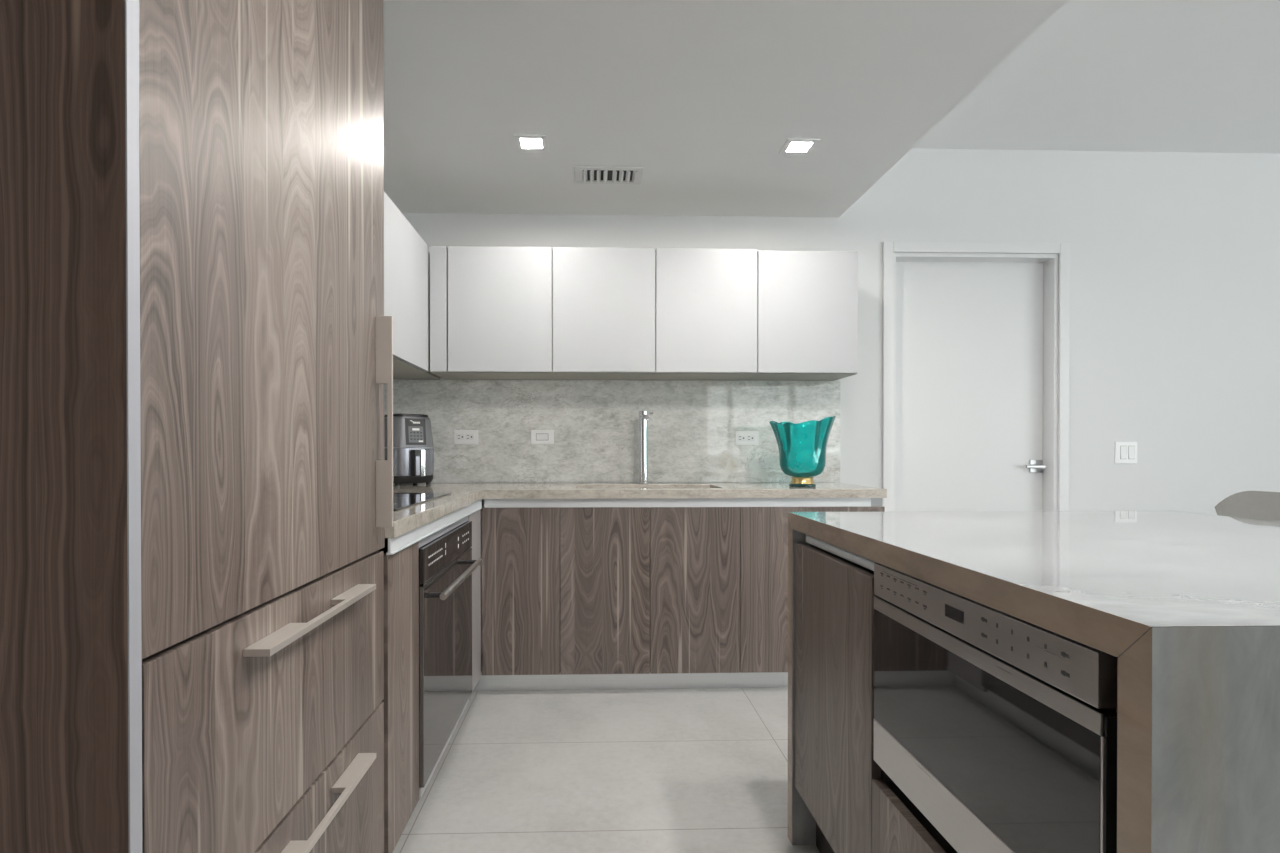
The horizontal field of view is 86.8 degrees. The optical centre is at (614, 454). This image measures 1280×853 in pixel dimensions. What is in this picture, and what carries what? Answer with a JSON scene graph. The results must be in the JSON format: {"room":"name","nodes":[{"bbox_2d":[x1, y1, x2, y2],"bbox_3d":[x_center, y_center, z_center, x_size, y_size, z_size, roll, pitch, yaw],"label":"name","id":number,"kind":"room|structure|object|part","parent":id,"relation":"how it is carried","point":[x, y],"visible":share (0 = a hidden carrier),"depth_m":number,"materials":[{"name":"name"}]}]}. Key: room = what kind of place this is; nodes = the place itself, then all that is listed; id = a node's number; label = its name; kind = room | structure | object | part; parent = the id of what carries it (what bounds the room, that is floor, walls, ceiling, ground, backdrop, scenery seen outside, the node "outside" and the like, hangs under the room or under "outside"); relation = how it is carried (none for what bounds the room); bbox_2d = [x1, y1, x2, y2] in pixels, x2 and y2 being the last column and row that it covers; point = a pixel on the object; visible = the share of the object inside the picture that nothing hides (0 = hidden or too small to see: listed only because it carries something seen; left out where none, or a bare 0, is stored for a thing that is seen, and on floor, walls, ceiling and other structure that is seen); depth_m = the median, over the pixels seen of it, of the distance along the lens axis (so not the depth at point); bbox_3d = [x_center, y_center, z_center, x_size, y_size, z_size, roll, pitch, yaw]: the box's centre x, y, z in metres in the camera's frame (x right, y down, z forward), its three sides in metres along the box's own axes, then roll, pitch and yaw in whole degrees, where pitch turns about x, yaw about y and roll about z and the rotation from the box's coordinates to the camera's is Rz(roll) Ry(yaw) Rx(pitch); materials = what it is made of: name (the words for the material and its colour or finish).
{"room":"kitchen","nodes":[
{"label":"kitchen","id":0,"kind":"room"},
{"bbox_2d":[393,653,819,852],"bbox_3d":[2.951,1.149,-0.532,8.535,0.120,9.137,0,0,-2],"label":"floor","id":1,"kind":"structure","parent":0,"point":[688,770],"depth_m":2.27,"materials":[{"name":"tile"}]},
{"bbox_2d":[0,0,142,852],"bbox_3d":[-0.841,-0.053,0.730,0.632,2.270,0.020,0,0,-2],"label":"end panel","id":2,"kind":"object","parent":1,"relation":"on","point":[71,627],"visible":1,"depth_m":0.73,"materials":[{"name":"brown wood"}]},
{"bbox_2d":[139,0,392,852],"bbox_3d":[-0.837,-0.086,1.183,0.670,2.210,0.881,0,0,-2],"label":"tall cabinet","id":3,"kind":"object","parent":1,"relation":"on","point":[266,336],"visible":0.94,"depth_m":1.02,"materials":[{"name":"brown wood"}]},
{"bbox_3d":[-0.552,0.412,1.192,0.021,0.357,0.868,0,0,-2],"label":"drawer","id":4,"kind":"part","parent":3,"relation":"part of","materials":[{"name":"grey wood"}]},
{"bbox_3d":[-0.522,0.284,1.209,0.038,0.011,0.476,0,0,-2],"label":"pull handle","id":5,"kind":"part","parent":3,"relation":"part of","materials":[{"name":"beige metal"}]},
{"bbox_3d":[-0.551,0.778,1.195,0.021,0.363,0.868,0,0,-2],"label":"drawer","id":6,"kind":"part","parent":3,"relation":"part of","materials":[{"name":"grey wood"}]},
{"bbox_3d":[-0.522,0.646,1.211,0.038,0.011,0.476,0,0,-2],"label":"pull handle","id":7,"kind":"part","parent":3,"relation":"part of","materials":[{"name":"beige metal"}]},
{"bbox_3d":[-0.534,-0.076,1.569,0.038,0.489,0.010,0,0,-2],"label":"pull handle","id":8,"kind":"part","parent":3,"relation":"part of","materials":[{"name":"beige metal"}]},
{"bbox_2d":[377,540,418,852],"bbox_3d":[-0.872,0.660,1.777,0.636,0.832,0.294,0,0,-2],"label":"base cabinet","id":9,"kind":"object","parent":1,"relation":"on","point":[401,569],"visible":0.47,"depth_m":1.76,"materials":[{"name":"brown wood"}]},
{"bbox_2d":[385,521,481,797],"bbox_3d":[-0.831,0.627,2.319,0.654,0.716,0.776,0,0,-2],"label":"oven","id":10,"kind":"object","parent":1,"relation":"on","point":[446,564],"visible":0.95,"depth_m":2.19,"materials":[{"name":"black glass"}]},
{"bbox_3d":[-0.572,0.320,2.325,0.025,0.102,0.776,0,0,-2],"label":"control panel","id":11,"kind":"part","parent":10,"relation":"part of","materials":[{"name":"black glass"}]},
{"bbox_2d":[419,509,480,697],"bbox_3d":[-0.585,0.611,2.467,0.018,0.742,1.058,0,0,-2],"label":"filler panel","id":12,"kind":"object","parent":10,"relation":"attached to","point":[475,517],"visible":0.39,"depth_m":2.86,"materials":[{"name":"grey metal"}]},
{"bbox_3d":[-0.581,0.253,2.325,0.016,0.026,0.776,0,0,-2],"label":"filler rail","id":13,"kind":"part","parent":12,"relation":"part of","materials":[{"name":"metal"}]},
{"bbox_2d":[481,507,559,674],"bbox_3d":[-0.427,0.608,3.315,0.346,0.746,0.623,0,0,-2],"label":"base cabinet","id":14,"kind":"object","parent":1,"relation":"on","point":[520,546],"visible":0.77,"depth_m":3.00,"materials":[{"name":"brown wood"}]},
{"bbox_2d":[560,507,649,674],"bbox_3d":[-0.051,0.608,3.327,0.400,0.746,0.623,0,0,-2],"label":"base cabinet","id":15,"kind":"object","parent":1,"relation":"on","point":[605,551],"visible":1,"depth_m":3.02,"materials":[{"name":"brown wood"}]},
{"bbox_2d":[473,671,787,690],"bbox_3d":[0.276,1.025,3.090,1.855,0.084,0.013,0,0,-2],"label":"plinth","id":16,"kind":"object","parent":1,"relation":"on","point":[759,679],"visible":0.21,"depth_m":3.08,"materials":[{"name":"metal"}]},
{"bbox_2d":[650,507,739,673],"bbox_3d":[0.352,0.607,3.340,0.403,0.746,0.623,0,0,-2],"label":"base cabinet","id":17,"kind":"object","parent":1,"relation":"on","point":[695,551],"visible":0.98,"depth_m":3.03,"materials":[{"name":"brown wood"}]},
{"bbox_2d":[740,506,884,672],"bbox_3d":[0.883,0.607,3.357,0.656,0.746,0.623,0,0,-2],"label":"base cabinet","id":18,"kind":"object","parent":1,"relation":"on","point":[763,530],"visible":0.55,"depth_m":3.04,"materials":[{"name":"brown wood"}]},
{"bbox_2d":[385,482,886,537],"bbox_3d":[0.009,0.177,2.641,2.450,0.040,1.965,0,0,-2],"label":"countertop","id":19,"kind":"structure","parent":18,"relation":"on","point":[405,520],"depth_m":3.01,"materials":[{"name":"grey stone"}]},
{"bbox_2d":[384,413,433,485],"bbox_3d":[-1.039,-0.026,3.406,0.238,0.356,0.284,0,0,-39],"label":"air fryer","id":20,"kind":"object","parent":19,"relation":"on","point":[413,448],"visible":0.91,"depth_m":3.31,"materials":[{"name":"black plastic"}]},
{"bbox_3d":[-1.053,-0.196,3.422,0.192,0.016,0.192,0,0,-39],"label":"fryer lid","id":21,"kind":"part","parent":20,"relation":"part of","materials":[{"name":"black plastic"}]},
{"bbox_2d":[384,448,433,475],"bbox_3d":[-1.053,0.035,3.424,0.238,0.134,0.238,0,0,-40],"label":"basket","id":22,"kind":"object","parent":20,"relation":"on","point":[406,461],"depth_m":3.30,"materials":[{"name":"silver metal"}]},
{"bbox_3d":[-0.980,-0.113,3.335,0.104,0.131,0.017,0,0,-40],"label":"control panel","id":23,"kind":"part","parent":20,"relation":"part of","materials":[{"name":"black plastic"}]},
{"bbox_3d":[-0.965,0.041,3.317,0.052,0.133,0.043,0,0,-40],"label":"basket handle","id":24,"kind":"part","parent":20,"relation":"part of","materials":[{"name":"black plastic"}]},
{"bbox_3d":[-0.947,0.042,3.301,0.046,0.129,0.004,0,0,-40],"label":"handle","id":25,"kind":"part","parent":20,"relation":"part of","materials":[{"name":"silver metal"}]},
{"bbox_2d":[393,493,451,510],"bbox_3d":[-0.891,0.156,2.296,0.513,0.005,0.760,0,0,-2],"label":"cooktop","id":26,"kind":"object","parent":19,"relation":"in","point":[400,500],"visible":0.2,"depth_m":2.36,"materials":[{"name":"black glass"}]},
{"bbox_2d":[386,500,482,554],"bbox_3d":[-0.568,0.219,2.313,0.015,0.040,1.344,0,0,-2],"label":"channel","id":27,"kind":"object","parent":19,"relation":"attached to","point":[396,544],"visible":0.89,"depth_m":2.01,"materials":[{"name":"metal"}]},
{"bbox_2d":[638,411,652,483],"bbox_3d":[0.166,-0.037,3.428,0.079,0.378,0.244,0,0,-2],"label":"tap","id":28,"kind":"object","parent":19,"relation":"on","point":[644,416],"visible":1,"depth_m":3.50,"materials":[{"name":"silver metal"}]},
{"bbox_3d":[0.157,-0.190,3.404,0.025,0.037,0.198,0,0,-2],"label":"spout","id":29,"kind":"part","parent":28,"relation":"part of","materials":[{"name":"silver metal"}]},
{"bbox_2d":[484,498,882,507],"bbox_3d":[0.319,0.215,3.035,1.796,0.040,0.019,0,0,-2],"label":"channel","id":30,"kind":"object","parent":19,"relation":"attached to","point":[616,502],"visible":0.83,"depth_m":3.03,"materials":[{"name":"metal"}]},
{"bbox_2d":[769,416,835,486],"bbox_3d":[0.897,-0.015,3.219,0.306,0.335,0.307,0,0,-2],"label":"glass vase","id":31,"kind":"object","parent":19,"relation":"on","point":[799,479],"visible":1,"depth_m":3.17,"materials":[{"name":"teal glass"}]},
{"bbox_3d":[0.727,0.608,3.051,0.324,0.744,0.022,0,0,-2],"label":"door","id":32,"kind":"part","parent":18,"relation":"part of","materials":[{"name":"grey wood"}]},
{"bbox_3d":[1.055,0.608,3.061,0.330,0.744,0.022,0,0,-2],"label":"door","id":33,"kind":"part","parent":18,"relation":"part of","materials":[{"name":"grey wood"}]},
{"bbox_2d":[795,535,893,852],"bbox_3d":[0.926,0.641,1.613,0.848,0.869,0.512,0,0,-2],"label":"base cabinet","id":34,"kind":"object","parent":1,"relation":"on","point":[835,766],"visible":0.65,"depth_m":1.55,"materials":[{"name":"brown wood"}]},
{"bbox_3d":[0.524,0.224,1.597,0.026,0.034,0.511,0,0,-2],"label":"finger rail","id":35,"kind":"part","parent":34,"relation":"part of","materials":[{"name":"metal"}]},
{"bbox_2d":[872,563,1117,852],"bbox_3d":[0.944,0.645,1.038,0.848,0.868,0.634,0,0,-2],"label":"base cabinet","id":36,"kind":"object","parent":1,"relation":"on","point":[898,826],"depth_m":0.96,"materials":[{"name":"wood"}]},
{"bbox_3d":[0.523,0.294,1.038,0.004,0.024,0.598,0,0,-2],"label":"drawer rail","id":37,"kind":"part","parent":36,"relation":"part of","materials":[{"name":"metal"}]},
{"bbox_3d":[0.794,0.419,1.045,0.547,0.411,0.602,0,0,-2],"label":"microwave drawer","id":38,"kind":"part","parent":36,"relation":"part of","materials":[{"name":"metal"}]},
{"bbox_3d":[0.535,0.247,1.040,0.028,0.062,0.594,0,0,-2],"label":"control panel","id":39,"kind":"part","parent":36,"relation":"part of","materials":[{"name":"metal"}]},
{"bbox_3d":[0.533,0.458,0.738,0.004,0.300,0.004,0,0,-2],"label":"edge trim","id":40,"kind":"part","parent":36,"relation":"part of","materials":[{"name":"metal"}]},
{"bbox_2d":[788,511,1279,852],"bbox_3d":[1.060,0.621,1.299,1.109,0.914,1.237,0,0,-2],"label":"countertop","id":41,"kind":"structure","parent":1,"relation":"on","point":[1187,604],"depth_m":0.77,"materials":[{"name":"white stone"}]},
{"bbox_3d":[1.042,0.618,1.895,1.109,0.913,0.044,0,0,-2],"label":"waterfall leg","id":42,"kind":"part","parent":41,"relation":"part of","materials":[{"name":"grey stone"}]},
{"bbox_3d":[1.079,0.625,0.703,1.109,0.913,0.044,0,0,-2],"label":"waterfall leg","id":43,"kind":"part","parent":41,"relation":"part of","materials":[{"name":"grey stone"}]},
{"bbox_2d":[1215,491,1279,521],"bbox_3d":[1.803,0.593,1.861,0.422,0.965,0.540,0,0,-2],"label":"counter stool","id":44,"kind":"object","parent":1,"relation":"on","point":[1259,505],"visible":0.19,"depth_m":2.03,"materials":[{"name":"grey leather"}]},
{"bbox_2d":[383,0,1279,216],"bbox_3d":[2.950,-1.512,-0.548,8.535,0.499,9.137,0,0,-2],"label":"ceiling","id":45,"kind":"structure","parent":0,"point":[706,96],"depth_m":2.59,"materials":[{"name":"white paint"}]},
{"bbox_2d":[513,134,548,150],"bbox_3d":[-0.340,-1.278,2.770,0.132,0.006,0.132,0,0,-2],"label":"recessed light","id":46,"kind":"object","parent":45,"relation":"in","point":[524,142],"visible":1,"depth_m":2.77,"materials":[{"name":"white plastic"}]},
{"bbox_2d":[520,139,541,146],"bbox_3d":[-0.340,-1.279,2.770,0.084,0.003,0.084,0,0,-2],"label":"diffuser","id":47,"kind":"object","parent":46,"relation":"attached to","point":[523,142],"depth_m":2.77,"materials":[{"name":"white"}]},
{"bbox_2d":[574,166,643,183],"bbox_3d":[-0.027,-1.276,3.094,0.309,0.013,0.186,0,0,-2],"label":"ceiling vent","id":48,"kind":"object","parent":45,"relation":"in","point":[583,174],"visible":1,"depth_m":3.08,"materials":[{"name":"metal"}]},
{"bbox_2d":[779,138,819,153],"bbox_3d":[0.766,-1.278,2.805,0.132,0.006,0.132,0,0,-2],"label":"recessed light","id":49,"kind":"object","parent":45,"relation":"in","point":[792,145],"visible":1,"depth_m":2.80,"materials":[{"name":"white"}]},
{"bbox_2d":[787,143,810,150],"bbox_3d":[0.766,-1.280,2.805,0.084,0.003,0.084,0,0,-2],"label":"diffuser","id":50,"kind":"object","parent":49,"relation":"attached to","point":[790,146],"depth_m":2.81,"materials":[{"name":"white"}]},
{"bbox_2d":[393,149,1279,652],"bbox_3d":[2.814,-0.302,3.816,8.135,2.730,0.180,0,0,-2],"label":"wall","id":51,"kind":"structure","parent":0,"point":[1175,256],"depth_m":3.72,"materials":[{"name":"white paint"}]},
{"bbox_2d":[384,192,439,379],"bbox_3d":[-1.046,-0.696,2.631,0.344,0.605,1.910,0,0,-2],"label":"upper cabinet","id":52,"kind":"object","parent":51,"relation":"attached to","point":[406,254],"visible":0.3,"depth_m":2.90,"materials":[{"name":"white paint"}]},
{"bbox_2d":[430,246,555,379],"bbox_3d":[-0.600,-0.700,3.428,0.588,0.605,0.345,0,0,-2],"label":"upper cabinet","id":53,"kind":"object","parent":51,"relation":"attached to","point":[500,299],"depth_m":3.26,"materials":[{"name":"white paint"}]},
{"bbox_3d":[-0.852,-0.700,3.422,0.084,0.605,0.342,0,0,-2],"label":"corner filler panel","id":54,"kind":"part","parent":53,"relation":"part of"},
{"bbox_2d":[553,247,654,379],"bbox_3d":[-0.055,-0.701,3.445,0.500,0.605,0.345,0,0,-2],"label":"upper cabinet","id":55,"kind":"object","parent":51,"relation":"attached to","point":[604,298],"visible":1,"depth_m":3.27,"materials":[{"name":"white paint"}]},
{"bbox_2d":[384,380,839,482],"bbox_3d":[0.019,-0.118,2.648,2.471,0.548,1.979,0,0,-2],"label":"backsplash","id":56,"kind":"structure","parent":51,"relation":"attached to","point":[692,425],"depth_m":3.62,"materials":[{"name":"grey stone"}]},
{"bbox_2d":[454,430,477,443],"bbox_3d":[-0.789,-0.094,3.595,0.126,0.074,0.009,0,0,-2],"label":"power socket","id":57,"kind":"object","parent":56,"relation":"attached to","point":[460,436],"visible":1,"depth_m":3.59,"materials":[{"name":"white plastic"}]},
{"bbox_2d":[456,434,464,439],"bbox_3d":[-0.818,-0.094,3.591,0.044,0.033,0.002,0,0,-2],"label":"receptacle","id":58,"kind":"object","parent":57,"relation":"attached to","point":[458,436],"depth_m":3.59,"materials":[{"name":"plastic"}]},
{"bbox_2d":[465,434,473,439],"bbox_3d":[-0.770,-0.094,3.592,0.044,0.033,0.002,0,0,-2],"label":"receptacle","id":59,"kind":"object","parent":57,"relation":"attached to","point":[467,436],"depth_m":3.59,"materials":[{"name":"plastic"}]},
{"bbox_2d":[531,430,553,443],"bbox_3d":[-0.385,-0.094,3.606,0.121,0.074,0.012,0,0,-2],"label":"wall switch","id":60,"kind":"object","parent":56,"relation":"attached to","point":[537,436],"visible":1,"depth_m":3.60,"materials":[{"name":"white plastic"}]},
{"bbox_2d":[735,431,758,444],"bbox_3d":[0.714,-0.088,3.642,0.126,0.074,0.009,0,0,-2],"label":"power socket","id":61,"kind":"object","parent":56,"relation":"attached to","point":[741,437],"visible":1,"depth_m":3.64,"materials":[{"name":"plastic"}]},
{"bbox_2d":[738,435,745,440],"bbox_3d":[0.685,-0.088,3.638,0.044,0.033,0.002,0,0,-2],"label":"receptacle","id":62,"kind":"object","parent":61,"relation":"attached to","point":[740,437],"depth_m":3.64,"materials":[{"name":"plastic"}]},
{"bbox_2d":[747,435,754,440],"bbox_3d":[0.733,-0.088,3.640,0.044,0.033,0.002,0,0,-2],"label":"receptacle","id":63,"kind":"object","parent":61,"relation":"attached to","point":[749,437],"depth_m":3.64,"materials":[{"name":"plastic"}]},
{"bbox_2d":[650,248,756,379],"bbox_3d":[0.444,-0.701,3.461,0.498,0.605,0.345,0,0,-2],"label":"upper cabinet","id":64,"kind":"object","parent":51,"relation":"attached to","point":[706,299],"visible":0.98,"depth_m":3.29,"materials":[{"name":"white paint"}]},
{"bbox_2d":[744,251,857,380],"bbox_3d":[0.944,-0.700,3.477,0.499,0.603,0.345,0,0,-2],"label":"upper cabinet","id":65,"kind":"object","parent":51,"relation":"attached to","point":[807,300],"visible":0.98,"depth_m":3.30,"materials":[{"name":"white paint"}]},
{"bbox_2d":[895,262,1045,511],"bbox_3d":[1.971,-0.009,3.777,0.876,2.133,0.097,0,0,-2],"label":"door","id":66,"kind":"structure","parent":51,"relation":"in","point":[969,335],"depth_m":3.78,"materials":[{"name":"white paint"}]},
{"bbox_3d":[2.341,0.065,3.769,0.124,0.072,0.056,0,0,-2],"label":"handle","id":67,"kind":"part","parent":66,"relation":"part of","materials":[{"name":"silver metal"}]},
{"bbox_2d":[882,242,1069,511],"bbox_3d":[1.971,-0.046,3.772,1.032,2.218,0.178,0,0,-2],"label":"trim","id":68,"kind":"structure","parent":51,"relation":"attached to","point":[1056,299],"depth_m":3.69,"materials":[{"name":"white paint"}]},
{"bbox_2d":[1115,442,1136,463],"bbox_3d":[2.818,-0.010,3.721,0.123,0.119,0.012,0,0,-2],"label":"light switch","id":69,"kind":"object","parent":51,"relation":"attached to","point":[1125,452],"visible":1,"depth_m":3.72,"materials":[{"name":"white plastic"}]}
]}

